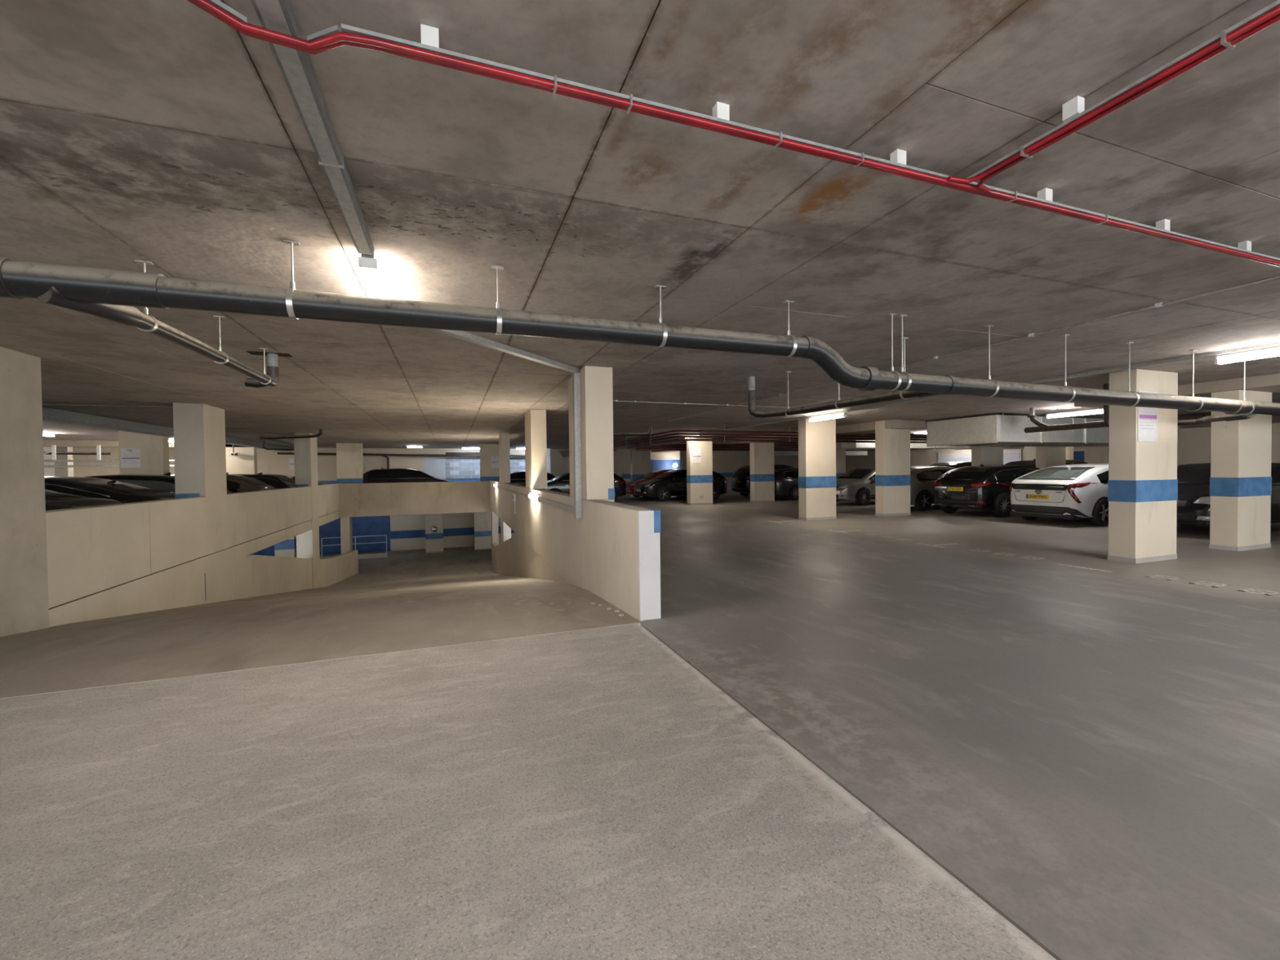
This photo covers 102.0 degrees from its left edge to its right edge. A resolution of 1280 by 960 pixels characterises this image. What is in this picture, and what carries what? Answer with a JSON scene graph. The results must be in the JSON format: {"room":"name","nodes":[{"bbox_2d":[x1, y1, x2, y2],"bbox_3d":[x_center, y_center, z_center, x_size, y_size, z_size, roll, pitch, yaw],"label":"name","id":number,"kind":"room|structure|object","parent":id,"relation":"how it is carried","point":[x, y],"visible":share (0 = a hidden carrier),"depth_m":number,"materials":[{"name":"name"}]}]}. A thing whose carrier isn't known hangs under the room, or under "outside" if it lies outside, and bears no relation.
{"room":"underground parking garage","nodes":[
{"label":"underground parking garage","id":0,"kind":"room"},
{"bbox_2d":[0,346,48,637],"bbox_3d":[-7.074,0.302,5.516,0.570,3.448,1.000,-1,1,-20],"label":"wall column","id":1,"kind":"structure","parent":0,"point":[24,579],"depth_m":5.74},
{"bbox_2d":[43,446,54,475],"bbox_3d":[-20.395,0.140,6.036,0.200,2.850,39.300,-1,1,-20],"label":"wall","id":2,"kind":"structure","parent":0,"point":[47,471],"depth_m":23.29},
{"bbox_2d":[43,444,174,467],"bbox_3d":[-20.451,-0.857,19.149,7.101,0.845,0.290,-1,1,-20],"label":"rack","id":3,"kind":"object","parent":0,"point":[53,451],"visible":0.52,"depth_m":19.04,"materials":[{"name":"metal"}]},
{"bbox_2d":[173,402,228,555],"bbox_3d":[-8.894,-0.011,10.515,0.489,2.968,1.014,-1,1,-20],"label":"wall column","id":4,"kind":"structure","parent":0,"point":[199,428],"depth_m":10.14,"materials":[{"name":"beige paint"}]},
{"bbox_2d":[45,483,358,626],"bbox_3d":[-9.835,2.401,14.418,0.840,4.280,17.758,-1,1,-20],"label":"wall","id":5,"kind":"structure","parent":0,"point":[108,561],"depth_m":8.96,"materials":[{"name":"concrete"}]},
{"bbox_2d":[2,546,603,698],"bbox_3d":[-10.222,4.226,20.979,25.000,0.194,18.300,-1,1,-20],"label":"floor","id":6,"kind":"structure","parent":0,"point":[455,557],"depth_m":25.96,"materials":[{"name":"concrete"}]},
{"bbox_2d":[274,535,296,557],"bbox_3d":[-15.875,2.820,23.209,0.758,2.648,0.408,-1,1,-20],"label":"pillar","id":7,"kind":"structure","parent":6,"relation":"on","point":[287,548],"depth_m":23.06,"materials":[{"name":"beige paint"}]},
{"bbox_2d":[320,534,388,559],"bbox_3d":[-15.871,3.502,26.228,5.600,1.172,0.250,-1,1,-20],"label":"guard rail","id":8,"kind":"object","parent":6,"relation":"on","point":[363,556],"visible":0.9,"depth_m":26.76,"materials":[{"name":"metal"}]},
{"bbox_2d":[425,513,444,552],"bbox_3d":[-11.398,2.667,28.723,0.908,2.648,0.508,-1,1,-20],"label":"pillar","id":9,"kind":"structure","parent":6,"relation":"on","point":[434,540],"depth_m":28.49,"materials":[{"name":"beige paint"}]},
{"bbox_2d":[473,511,491,550],"bbox_3d":[-8.979,2.623,29.604,0.958,2.648,0.508,-1,1,-20],"label":"pillar","id":10,"kind":"structure","parent":6,"relation":"on","point":[482,520],"depth_m":29.37,"materials":[{"name":"beige paint"}]},
{"bbox_2d":[293,432,320,588],"bbox_3d":[-11.651,1.267,18.151,0.489,5.748,0.954,-1,1,-20],"label":"wall column","id":11,"kind":"structure","parent":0,"point":[305,450],"depth_m":17.77,"materials":[{"name":"beige paint"}]},
{"bbox_2d":[340,516,352,553],"bbox_3d":[-12.906,2.843,22.801,0.350,2.550,0.600,-1,1,-20],"label":"pillar","id":12,"kind":"structure","parent":0,"point":[346,532],"depth_m":22.53,"materials":[{"name":"concrete"}]},
{"bbox_2d":[338,480,490,517],"bbox_3d":[-9.996,0.826,23.318,6.340,1.440,0.265,-1,1,-20],"label":"wall","id":13,"kind":"structure","parent":0,"point":[387,499],"depth_m":23.13,"materials":[{"name":"concrete"}]},
{"bbox_2d":[72,447,798,555],"bbox_3d":[-6.366,1.045,32.156,44.000,5.950,0.250,-1,1,-20],"label":"wall","id":14,"kind":"structure","parent":0,"point":[725,463],"depth_m":29.44,"materials":[{"name":"beige paint"}]},
{"bbox_2d":[445,456,479,479],"bbox_3d":[-10.421,-0.794,30.546,1.900,1.422,0.035,-1,1,-20],"label":"window","id":15,"kind":"structure","parent":14,"relation":"attached to","point":[456,467],"depth_m":30.53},
{"bbox_2d":[510,457,525,472],"bbox_3d":[-7.621,-0.845,31.565,2.700,1.421,0.035,-1,1,-20],"label":"window","id":16,"kind":"structure","parent":14,"relation":"attached to","point":[517,464],"depth_m":31.61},
{"bbox_2d":[650,458,679,471],"bbox_3d":[1.879,-0.337,35.022,2.460,2.220,0.050,-1,1,-20],"label":"sign","id":17,"kind":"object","parent":14,"relation":"in","point":[656,464],"depth_m":34.91,"materials":[{"name":"blue metal"}]},
{"bbox_2d":[498,432,510,482],"bbox_3d":[-4.964,-0.803,18.962,0.290,1.788,1.050,-1,1,-20],"label":"wall column","id":18,"kind":"structure","parent":0,"point":[504,437],"depth_m":18.48,"materials":[{"name":"beige paint"}]},
{"bbox_2d":[524,408,546,488],"bbox_3d":[-2.448,-0.704,12.142,0.350,1.788,1.010,-1,1,-20],"label":"wall column","id":19,"kind":"structure","parent":0,"point":[535,439],"depth_m":11.68,"materials":[{"name":"beige paint"}]},
{"bbox_2d":[489,480,661,626],"bbox_3d":[-3.383,2.307,14.777,0.306,4.310,20.682,-1,1,-20],"label":"wall","id":20,"kind":"structure","parent":0,"point":[612,553],"depth_m":7.02,"materials":[{"name":"beige paint"}]},
{"bbox_2d":[568,365,614,502],"bbox_3d":[-0.711,-0.106,7.458,0.390,2.848,1.056,-1,1,-20],"label":"wall column","id":21,"kind":"structure","parent":0,"point":[596,382],"depth_m":6.97,"materials":[{"name":"beige paint"}]},
{"bbox_2d":[0,0,1279,448],"bbox_3d":[0.372,-1.807,13.506,44.000,0.302,39.427,-1,1,-20],"label":"ceiling","id":22,"kind":"structure","parent":0,"point":[163,133],"depth_m":2.67,"materials":[{"name":"concrete"}]},
{"bbox_2d":[42,403,173,407],"bbox_3d":[-10.363,-1.454,10.120,2.700,0.021,0.020,-1,1,-19],"label":"conduit","id":23,"kind":"object","parent":22,"relation":"attached to","point":[42,403],"visible":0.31,"depth_m":10.10,"materials":[{"name":"metal"}]},
{"bbox_2d":[43,440,248,447],"bbox_3d":[-20.508,-1.427,20.448,8.500,0.248,0.300,-1,1,-20],"label":"beam","id":24,"kind":"structure","parent":22,"relation":"attached to","point":[68,443],"depth_m":19.99,"materials":[{"name":"concrete"}]},
{"bbox_2d":[42,406,292,451],"bbox_3d":[-13.513,-1.399,14.216,0.380,0.228,26.000,-1,1,-20],"label":"beam","id":25,"kind":"structure","parent":22,"relation":"attached to","point":[50,415],"depth_m":12.64,"materials":[{"name":"concrete"}]},
{"bbox_2d":[259,428,322,450],"bbox_3d":[-12.241,-1.319,17.941,1.559,0.557,5.726,-1,1,-38],"label":"drain pipe","id":26,"kind":"object","parent":22,"relation":"hanging from","point":[275,438],"visible":0.91,"depth_m":16.23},
{"bbox_2d":[250,0,374,255],"bbox_3d":[-0.132,-1.349,-1.079,0.096,0.056,9.100,-1,1,-20],"label":"cable trunking","id":27,"kind":"object","parent":22,"relation":"attached to","point":[295,65],"visible":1,"depth_m":1.94,"materials":[{"name":"metal"}]},
{"bbox_2d":[358,253,391,298],"bbox_3d":[-1.930,-1.397,3.859,0.105,0.104,1.310,-1,1,-20],"label":"tube light","id":28,"kind":"object","parent":22,"relation":"attached to","point":[369,264],"visible":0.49,"depth_m":3.41,"materials":[{"name":"grey plastic"}]},
{"bbox_2d":[277,452,524,468],"bbox_3d":[-12.796,-0.270,29.288,13.001,2.590,0.120,-1,1,-20],"label":"drain pipe","id":29,"kind":"object","parent":22,"relation":"hanging from","point":[386,455],"visible":0.6,"depth_m":29.02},
{"bbox_2d":[425,328,582,518],"bbox_3d":[-2.906,-0.574,12.406,1.838,2.047,15.786,-1,1,-12],"label":"cable trunking","id":30,"kind":"object","parent":22,"relation":"attached to","point":[576,508],"visible":0.91,"depth_m":7.10,"materials":[{"name":"beige paint"}]},
{"bbox_2d":[613,425,652,436],"bbox_3d":[-0.259,-1.526,16.062,1.355,0.365,0.107,-1,1,-20],"label":"drain pipe","id":31,"kind":"object","parent":22,"relation":"hanging from","point":[615,434],"visible":0.82,"depth_m":16.04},
{"bbox_2d":[0,240,1279,415],"bbox_3d":[2.726,-1.135,4.883,21.501,0.772,0.214,-1,1,-20],"label":"drain pipe","id":32,"kind":"object","parent":22,"relation":"hanging from","point":[19,279],"visible":1,"depth_m":3.53,"materials":[{"name":"metal"}]},
{"bbox_2d":[37,259,292,387],"bbox_3d":[-3.702,-1.192,4.395,0.410,0.496,3.655,-1,1,-20],"label":"drain pipe","id":33,"kind":"object","parent":32,"relation":"attached to","point":[122,314],"visible":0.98,"depth_m":3.59,"materials":[{"name":"grey plastic"}]},
{"bbox_2d":[37,285,142,325],"bbox_3d":[-3.098,-0.998,2.952,0.186,0.149,0.531,-1,1,-5],"label":"pipe","id":34,"kind":"object","parent":33,"relation":"attached to","point":[122,314],"depth_m":2.89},
{"bbox_2d":[747,337,940,417],"bbox_3d":[2.445,-1.208,6.474,0.366,0.679,3.247,-1,1,-24],"label":"drain pipe","id":35,"kind":"object","parent":32,"relation":"attached to","point":[895,395],"visible":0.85,"depth_m":6.62,"materials":[{"name":"grey plastic"}]},
{"bbox_2d":[915,391,940,397],"bbox_3d":[2.978,-0.916,5.195,0.170,0.130,0.478,-1,1,-3],"label":"socket","id":36,"kind":"object","parent":35,"relation":"attached to","point":[920,394],"depth_m":5.33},
{"bbox_2d":[1102,383,1257,426],"bbox_3d":[8.227,-1.235,7.911,0.382,0.809,2.130,-1,1,-2],"label":"drain pipe","id":37,"kind":"object","parent":32,"relation":"attached to","point":[1226,417],"visible":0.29,"depth_m":7.51,"materials":[{"name":"metal"}]},
{"bbox_2d":[1223,413,1257,421],"bbox_3d":[8.200,-0.883,7.046,0.194,0.136,0.400,0,1,11],"label":"socket","id":38,"kind":"object","parent":37,"relation":"attached to","point":[1227,417],"depth_m":7.09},
{"bbox_2d":[566,398,790,408],"bbox_3d":[0.986,-1.597,10.809,5.100,0.030,0.040,-1,1,-20],"label":"conduit","id":39,"kind":"object","parent":22,"relation":"attached to","point":[566,398],"visible":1,"depth_m":10.84,"materials":[{"name":"metal"}]},
{"bbox_2d":[187,0,1279,266],"bbox_3d":[2.046,-1.421,2.642,12.100,0.101,0.162,-1,1,-20],"label":"pipe","id":40,"kind":"object","parent":22,"relation":"attached to","point":[428,51],"visible":1,"depth_m":1.88,"materials":[{"name":"red plastic"}]},
{"bbox_2d":[560,424,926,457],"bbox_3d":[2.837,-1.620,25.312,10.300,0.568,17.336,-1,1,-20],"label":"bundle","id":41,"kind":"object","parent":22,"relation":"hanging from","point":[913,437],"visible":0.59,"depth_m":16.72,"materials":[{"name":"metal"}]},
{"bbox_2d":[651,419,925,452],"bbox_3d":[4.648,-1.783,24.392,1.320,0.248,19.300,-1,1,-20],"label":"beam","id":42,"kind":"structure","parent":22,"relation":"attached to","point":[868,428],"depth_m":16.36,"materials":[{"name":"concrete"}]},
{"bbox_2d":[635,444,925,451],"bbox_3d":[7.599,-1.555,25.098,16.500,0.290,0.090,-1,1,-20],"label":"bundle","id":43,"kind":"object","parent":42,"relation":"attached to","point":[647,447],"visible":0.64,"depth_m":23.76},
{"bbox_2d":[737,442,867,456],"bbox_3d":[8.951,-1.663,28.250,7.800,0.727,1.060,-1,1,-20],"label":"air duct","id":44,"kind":"object","parent":22,"relation":"hanging from","point":[740,453],"visible":0.16,"depth_m":27.36,"materials":[{"name":"metal"}]},
{"bbox_2d":[841,440,1024,449],"bbox_3d":[13.088,-1.656,22.732,9.800,0.627,0.860,-1,1,-20],"label":"air duct","id":45,"kind":"object","parent":22,"relation":"hanging from","point":[844,445],"visible":0.28,"depth_m":21.79,"materials":[{"name":"metal"}]},
{"bbox_2d":[613,341,1279,448],"bbox_3d":[4.162,-1.696,14.796,0.088,0.052,35.000,-1,1,-20],"label":"cable trunking","id":46,"kind":"object","parent":22,"relation":"attached to","point":[1273,344],"visible":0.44,"depth_m":7.64,"materials":[{"name":"metal"}]},
{"bbox_2d":[808,413,847,422],"bbox_3d":[4.753,-1.589,13.177,0.105,0.104,1.310,-1,1,-20],"label":"tube light","id":47,"kind":"object","parent":46,"relation":"attached to","point":[840,415],"visible":1,"depth_m":13.08,"materials":[{"name":"grey plastic"}]},
{"bbox_2d":[808,414,842,422],"bbox_3d":[4.754,-1.564,13.178,0.105,0.055,1.250,-1,1,-20],"label":"diffuser","id":48,"kind":"object","parent":47,"relation":"attached to","point":[830,416],"depth_m":13.18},
{"bbox_2d":[1214,346,1279,364],"bbox_3d":[7.423,-1.481,5.849,0.105,0.104,1.310,-1,1,-20],"label":"tube light","id":49,"kind":"object","parent":46,"relation":"attached to","point":[1275,351],"visible":1,"depth_m":6.18,"materials":[{"name":"grey plastic"}]},
{"bbox_2d":[668,275,1279,421],"bbox_3d":[3.970,-1.539,5.947,0.040,0.030,18.500,-1,1,-20],"label":"conduit","id":50,"kind":"object","parent":22,"relation":"attached to","point":[1157,304],"visible":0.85,"depth_m":5.08,"materials":[{"name":"metal"}]},
{"bbox_2d":[926,413,1179,447],"bbox_3d":[12.734,-1.442,15.821,8.200,0.787,2.110,-1,1,-20],"label":"air duct","id":51,"kind":"object","parent":22,"relation":"hanging from","point":[1002,429],"visible":0.82,"depth_m":14.31,"materials":[{"name":"metal"}]},
{"bbox_2d":[1045,408,1103,417],"bbox_3d":[10.316,-1.632,12.223,0.105,0.226,1.310,-1,1,-20],"label":"tube light","id":52,"kind":"object","parent":22,"relation":"hanging from","point":[1098,411],"visible":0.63,"depth_m":12.23,"materials":[{"name":"grey plastic"}]},
{"bbox_2d":[946,0,1279,193],"bbox_3d":[2.855,-1.357,-1.228,0.274,0.103,7.775,-1,1,-20],"label":"pipe","id":53,"kind":"object","parent":22,"relation":"attached to","point":[1074,117],"visible":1,"depth_m":1.84,"materials":[{"name":"red plastic"}]},
{"bbox_2d":[1024,407,1211,432],"bbox_3d":[10.378,-1.410,10.120,0.302,0.584,5.551,-1,1,-20],"label":"drain pipe","id":54,"kind":"object","parent":22,"relation":"hanging from","point":[1042,427],"visible":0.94,"depth_m":11.81,"materials":[{"name":"grey plastic"}]},
{"bbox_2d":[1074,373,1279,408],"bbox_3d":[11.855,-1.522,4.563,1.250,0.188,13.500,-1,1,-20],"label":"beam","id":55,"kind":"structure","parent":22,"relation":"attached to","point":[1270,383],"depth_m":8.60,"materials":[{"name":"concrete"}]},
{"bbox_2d":[0,489,1279,959],"bbox_3d":[0.401,2.667,13.650,44.000,2.954,39.300,-1,1,-20],"label":"floor","id":56,"kind":"structure","parent":0,"point":[591,793],"depth_m":2.59,"materials":[{"name":"concrete"}]},
{"bbox_2d":[54,446,73,476],"bbox_3d":[-24.050,-0.110,21.647,0.428,2.848,0.348,-1,1,-20],"label":"pillar","id":57,"kind":"structure","parent":56,"relation":"on","point":[66,472],"depth_m":21.51,"materials":[{"name":"beige paint"}]},
{"bbox_2d":[44,488,121,511],"bbox_3d":[-10.372,0.701,7.035,4.752,1.462,2.175,-1,1,-20],"label":"car","id":58,"kind":"object","parent":56,"relation":"on","point":[54,500],"visible":0.05,"depth_m":7.66,"materials":[{"name":"paint"}]},
{"bbox_2d":[44,475,175,503],"bbox_3d":[-11.197,0.665,9.448,4.752,1.462,2.175,-1,1,-20],"label":"car","id":59,"kind":"object","parent":56,"relation":"on","point":[122,492],"visible":0.21,"depth_m":9.32,"materials":[{"name":"black paint"}]},
{"bbox_2d":[118,430,169,474],"bbox_3d":[-14.647,-0.097,15.333,1.038,2.848,0.348,-1,1,-20],"label":"pillar","id":60,"kind":"structure","parent":56,"relation":"on","point":[154,449],"depth_m":15.21,"materials":[{"name":"beige paint"}]},
{"bbox_2d":[120,448,141,467],"bbox_3d":[-14.817,-0.636,15.072,0.450,0.560,0.010,-1,1,-20],"label":"notice","id":61,"kind":"object","parent":60,"relation":"attached to","point":[130,457],"visible":1,"depth_m":15.07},
{"bbox_2d":[82,472,232,493],"bbox_3d":[-12.216,0.602,11.950,4.432,1.518,2.146,-1,1,-20],"label":"car","id":62,"kind":"object","parent":56,"relation":"on","point":[166,481],"visible":0.06,"depth_m":11.63,"materials":[{"name":"black paint"}]},
{"bbox_2d":[171,472,275,493],"bbox_3d":[-12.790,0.562,14.402,4.432,1.518,2.146,-1,1,-20],"label":"car","id":63,"kind":"object","parent":56,"relation":"on","point":[235,483],"visible":0.03,"depth_m":14.32,"materials":[{"name":"black paint"}]},
{"bbox_2d":[225,444,257,474],"bbox_3d":[-16.803,-0.195,21.837,1.038,2.848,0.348,-1,1,-20],"label":"pillar","id":64,"kind":"structure","parent":56,"relation":"on","point":[246,463],"depth_m":21.70,"materials":[{"name":"beige paint"}]},
{"bbox_2d":[228,472,297,488],"bbox_3d":[-13.773,0.530,16.810,4.752,1.514,2.145,-1,1,-20],"label":"car","id":65,"kind":"object","parent":56,"relation":"on","point":[277,481],"visible":0.09,"depth_m":16.76,"materials":[{"name":"black paint"}]},
{"bbox_2d":[336,443,363,483],"bbox_3d":[-13.438,-0.273,24.020,1.038,2.848,0.348,-1,1,-20],"label":"pillar","id":66,"kind":"structure","parent":56,"relation":"on","point":[349,457],"depth_m":23.86,"materials":[{"name":"beige paint"}]},
{"bbox_2d":[363,467,450,483],"bbox_3d":[-11.576,0.235,25.962,4.652,1.712,2.206,-1,1,-20],"label":"car","id":67,"kind":"object","parent":56,"relation":"on","point":[382,475],"visible":0.3,"depth_m":25.05,"materials":[{"name":"black paint"}]},
{"bbox_2d":[480,444,499,481],"bbox_3d":[-7.580,-0.379,26.153,0.928,2.848,0.348,-1,1,-20],"label":"pillar","id":68,"kind":"structure","parent":56,"relation":"on","point":[487,473],"depth_m":25.96,"materials":[{"name":"beige paint"}]},
{"bbox_2d":[491,456,498,467],"bbox_3d":[-7.289,-0.906,26.059,0.360,0.580,0.010,-1,1,-20],"label":"notice","id":69,"kind":"object","parent":68,"relation":"attached to","point":[495,460],"visible":0.99,"depth_m":26.05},
{"bbox_2d":[507,471,555,485],"bbox_3d":[-6.741,0.220,29.053,4.432,1.518,2.146,-1,1,-20],"label":"car","id":70,"kind":"object","parent":56,"relation":"on","point":[518,477],"visible":0.1,"depth_m":28.25,"materials":[{"name":"paint"}]},
{"bbox_2d":[543,471,626,500],"bbox_3d":[-2.945,0.263,24.476,4.432,1.518,2.146,-1,1,-20],"label":"car","id":71,"kind":"object","parent":56,"relation":"on","point":[561,483],"visible":0.26,"depth_m":23.51,"materials":[{"name":"black paint"}]},
{"bbox_2d":[630,444,650,497],"bbox_3d":[0.024,-0.498,27.963,1.038,2.848,0.348,-1,1,-20],"label":"pillar","id":72,"kind":"structure","parent":56,"relation":"on","point":[640,460],"depth_m":27.78,"materials":[{"name":"beige paint"}]},
{"bbox_2d":[626,468,683,498],"bbox_3d":[1.290,0.160,27.455,4.432,1.518,2.146,-1,1,-20],"label":"car","id":73,"kind":"object","parent":56,"relation":"on","point":[630,485],"visible":0.24,"depth_m":26.54,"materials":[{"name":"red paint"}]},
{"bbox_2d":[634,468,727,501],"bbox_3d":[1.996,0.191,25.371,4.432,1.518,2.146,-1,1,-20],"label":"car","id":74,"kind":"object","parent":56,"relation":"on","point":[668,484],"visible":0.71,"depth_m":24.41,"materials":[{"name":"black paint"}]},
{"bbox_2d":[680,450,686,469],"bbox_3d":[2.793,-0.552,29.184,1.038,2.848,0.348,-1,1,-20],"label":"pillar","id":75,"kind":"structure","parent":56,"relation":"on","point":[682,453],"depth_m":28.89,"materials":[{"name":"beige paint"}]},
{"bbox_2d":[686,438,713,505],"bbox_3d":[2.479,-0.405,21.515,1.038,2.848,0.348,-1,1,-20],"label":"pillar","id":76,"kind":"structure","parent":56,"relation":"on","point":[699,475],"depth_m":21.36,"materials":[{"name":"beige paint"}]},
{"bbox_2d":[692,449,701,462],"bbox_3d":[2.333,-0.974,21.261,0.420,0.560,0.010,-1,1,-20],"label":"notice","id":77,"kind":"object","parent":76,"relation":"attached to","point":[696,454],"visible":1,"depth_m":21.25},
{"bbox_2d":[749,442,774,502],"bbox_3d":[5.370,-0.461,22.780,1.038,2.848,0.348,-1,1,-20],"label":"pillar","id":78,"kind":"structure","parent":56,"relation":"on","point":[762,475],"depth_m":22.61,"materials":[{"name":"beige paint"}]},
{"bbox_2d":[731,464,793,496],"bbox_3d":[7.218,-0.005,27.536,4.652,1.712,2.206,-1,1,-20],"label":"car","id":79,"kind":"object","parent":56,"relation":"on","point":[740,478],"visible":0.3,"depth_m":26.70,"materials":[{"name":"black paint"}]},
{"bbox_2d":[773,466,798,500],"bbox_3d":[8.066,0.134,24.920,4.752,1.514,2.145,-1,1,-20],"label":"car","id":80,"kind":"object","parent":56,"relation":"on","point":[786,480],"visible":0.23,"depth_m":23.56,"materials":[{"name":"paint"}]},
{"bbox_2d":[798,417,836,520],"bbox_3d":[5.033,-0.306,14.708,1.038,2.848,0.348,-1,1,-20],"label":"pillar","id":81,"kind":"structure","parent":56,"relation":"on","point":[817,477],"depth_m":14.54,"materials":[{"name":"beige paint"}]},
{"bbox_2d":[835,442,845,476],"bbox_3d":[8.994,-0.524,23.992,1.038,2.848,0.348,-1,1,-20],"label":"pillar","id":82,"kind":"structure","parent":56,"relation":"on","point":[840,453],"depth_m":23.89,"materials":[{"name":"beige paint"}]},
{"bbox_2d":[835,466,875,505],"bbox_3d":[9.453,0.187,21.115,4.432,1.518,2.146,-1,1,-20],"label":"car","id":83,"kind":"object","parent":56,"relation":"on","point":[853,484],"visible":0.3,"depth_m":19.89,"materials":[{"name":"silver paint"}]},
{"bbox_2d":[875,420,911,516],"bbox_3d":[7.657,-0.353,15.685,1.038,2.848,0.348,-1,1,-20],"label":"pillar","id":84,"kind":"structure","parent":56,"relation":"on","point":[892,446],"depth_m":15.52,"materials":[{"name":"beige paint"}]},
{"bbox_2d":[870,466,955,510],"bbox_3d":[10.488,0.223,18.566,4.432,1.518,2.146,-1,1,-20],"label":"car","id":85,"kind":"object","parent":56,"relation":"on","point":[923,478],"visible":0.38,"depth_m":17.32,"materials":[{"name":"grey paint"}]},
{"bbox_2d":[928,461,971,468],"bbox_3d":[14.132,-0.006,23.456,4.652,1.712,2.206,-1,1,-20],"label":"car","id":86,"kind":"object","parent":56,"relation":"on","point":[958,464],"visible":0.06,"depth_m":22.86,"materials":[{"name":"paint"}]},
{"bbox_2d":[933,464,1040,517],"bbox_3d":[11.287,0.264,15.931,4.434,1.518,2.146,-1,1,-20],"label":"car","id":87,"kind":"object","parent":56,"relation":"on","point":[979,487],"visible":0.7,"depth_m":14.86,"materials":[{"name":"black paint"}]},
{"bbox_2d":[969,482,1010,487],"bbox_3d":[10.003,0.131,14.748,1.180,0.145,0.460,-1,1,-20],"label":"tail lamp","id":88,"kind":"object","parent":87,"relation":"attached to","point":[971,484],"depth_m":14.56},
{"bbox_2d":[971,445,1003,511],"bbox_3d":[11.492,-0.423,17.134,1.038,2.848,0.348,-1,1,-20],"label":"pillar","id":89,"kind":"structure","parent":56,"relation":"on","point":[987,455],"depth_m":16.96,"materials":[{"name":"beige paint"}]},
{"bbox_2d":[969,548,1046,559],"bbox_3d":[6.014,1.222,8.537,0.300,0.002,1.090,-1,1,-20],"label":"bay number","id":90,"kind":"object","parent":56,"relation":"on","point":[979,548],"visible":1,"depth_m":8.47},
{"bbox_2d":[1004,458,1088,466],"bbox_3d":[15.604,0.053,19.416,4.652,1.712,2.206,-1,1,-20],"label":"car","id":91,"kind":"object","parent":56,"relation":"on","point":[1028,463],"visible":0.08,"depth_m":18.73,"materials":[{"name":"black paint"}]},
{"bbox_2d":[1035,446,1066,468],"bbox_3d":[14.375,-0.474,18.130,1.038,2.848,0.348,-1,1,-20],"label":"pillar","id":92,"kind":"structure","parent":56,"relation":"on","point":[1046,456],"depth_m":17.95,"materials":[{"name":"beige paint"}]},
{"bbox_2d":[1009,463,1108,526],"bbox_3d":[11.948,0.315,13.532,4.594,1.491,2.097,-1,1,-20],"label":"car","id":93,"kind":"object","parent":56,"relation":"on","point":[1077,491],"visible":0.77,"depth_m":12.45,"materials":[{"name":"white paint"}]},
{"bbox_2d":[1066,482,1107,503],"bbox_3d":[10.802,0.297,12.316,1.576,0.484,0.244,-1,1,-20],"label":"tail lamp","id":94,"kind":"object","parent":93,"relation":"attached to","point":[1077,492],"depth_m":12.12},
{"bbox_2d":[1065,446,1073,459],"bbox_3d":[16.757,-0.548,20.647,1.038,2.848,0.348,-1,1,-20],"label":"pillar","id":95,"kind":"structure","parent":56,"relation":"on","point":[1069,450],"depth_m":20.57,"materials":[{"name":"beige paint"}]},
{"bbox_2d":[1107,368,1177,564],"bbox_3d":[7.673,-0.208,7.901,1.038,2.848,0.348,-1,1,-20],"label":"pillar","id":96,"kind":"structure","parent":56,"relation":"on","point":[1143,481],"depth_m":7.74,"materials":[{"name":"beige paint"}]},
{"bbox_2d":[1137,390,1157,441],"bbox_3d":[7.482,-0.937,7.630,0.470,0.740,0.010,-1,1,-20],"label":"notice","id":97,"kind":"object","parent":96,"relation":"attached to","point":[1147,416],"visible":0.75,"depth_m":7.63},
{"bbox_2d":[1144,574,1279,595],"bbox_3d":[6.853,1.255,6.235,0.300,0.002,1.090,-1,1,-20],"label":"bay number","id":98,"kind":"object","parent":56,"relation":"on","point":[1157,575],"visible":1,"depth_m":6.19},
{"bbox_2d":[1176,462,1279,527],"bbox_3d":[12.867,0.332,11.451,4.752,1.514,2.145,-1,1,-20],"label":"car","id":99,"kind":"object","parent":56,"relation":"on","point":[1193,502],"visible":0.27,"depth_m":10.50,"materials":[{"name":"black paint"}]},
{"bbox_2d":[1177,499,1191,506],"bbox_3d":[10.716,0.459,10.669,0.131,0.147,0.921,-1,1,-20],"label":"grille","id":100,"kind":"object","parent":99,"relation":"attached to","point":[1180,503],"depth_m":10.31,"materials":[{"name":"black metal"}]},
{"bbox_2d":[1208,390,1271,551],"bbox_3d":[10.281,-0.255,8.862,1.038,2.848,0.348,-1,1,-20],"label":"pillar","id":101,"kind":"structure","parent":56,"relation":"on","point":[1241,478],"depth_m":8.70,"materials":[{"name":"beige paint"}]},
{"bbox_2d":[845,422,1279,471],"bbox_3d":[21.132,-0.608,21.154,0.200,2.850,39.300,-1,1,-20],"label":"wall","id":102,"kind":"structure","parent":0,"point":[1194,446],"depth_m":22.73,"materials":[{"name":"beige paint"}]},
{"bbox_2d":[937,452,971,462],"bbox_3d":[17.908,-1.305,29.507,0.100,0.580,2.089,-1,1,-20],"label":"roller shutter","id":103,"kind":"object","parent":102,"relation":"attached to","point":[960,456],"depth_m":29.54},
{"bbox_2d":[1003,448,1022,464],"bbox_3d":[19.041,-1.182,26.401,0.100,0.729,0.939,-1,1,-20],"label":"roller shutter","id":104,"kind":"object","parent":102,"relation":"attached to","point":[1009,456],"depth_m":26.45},
{"bbox_2d":[1073,448,1085,461],"bbox_3d":[19.806,-0.319,24.401,0.100,2.180,2.060,-1,1,-20],"label":"door","id":105,"kind":"structure","parent":102,"relation":"in","point":[1078,455],"depth_m":23.65,"materials":[{"name":"blue paint"}]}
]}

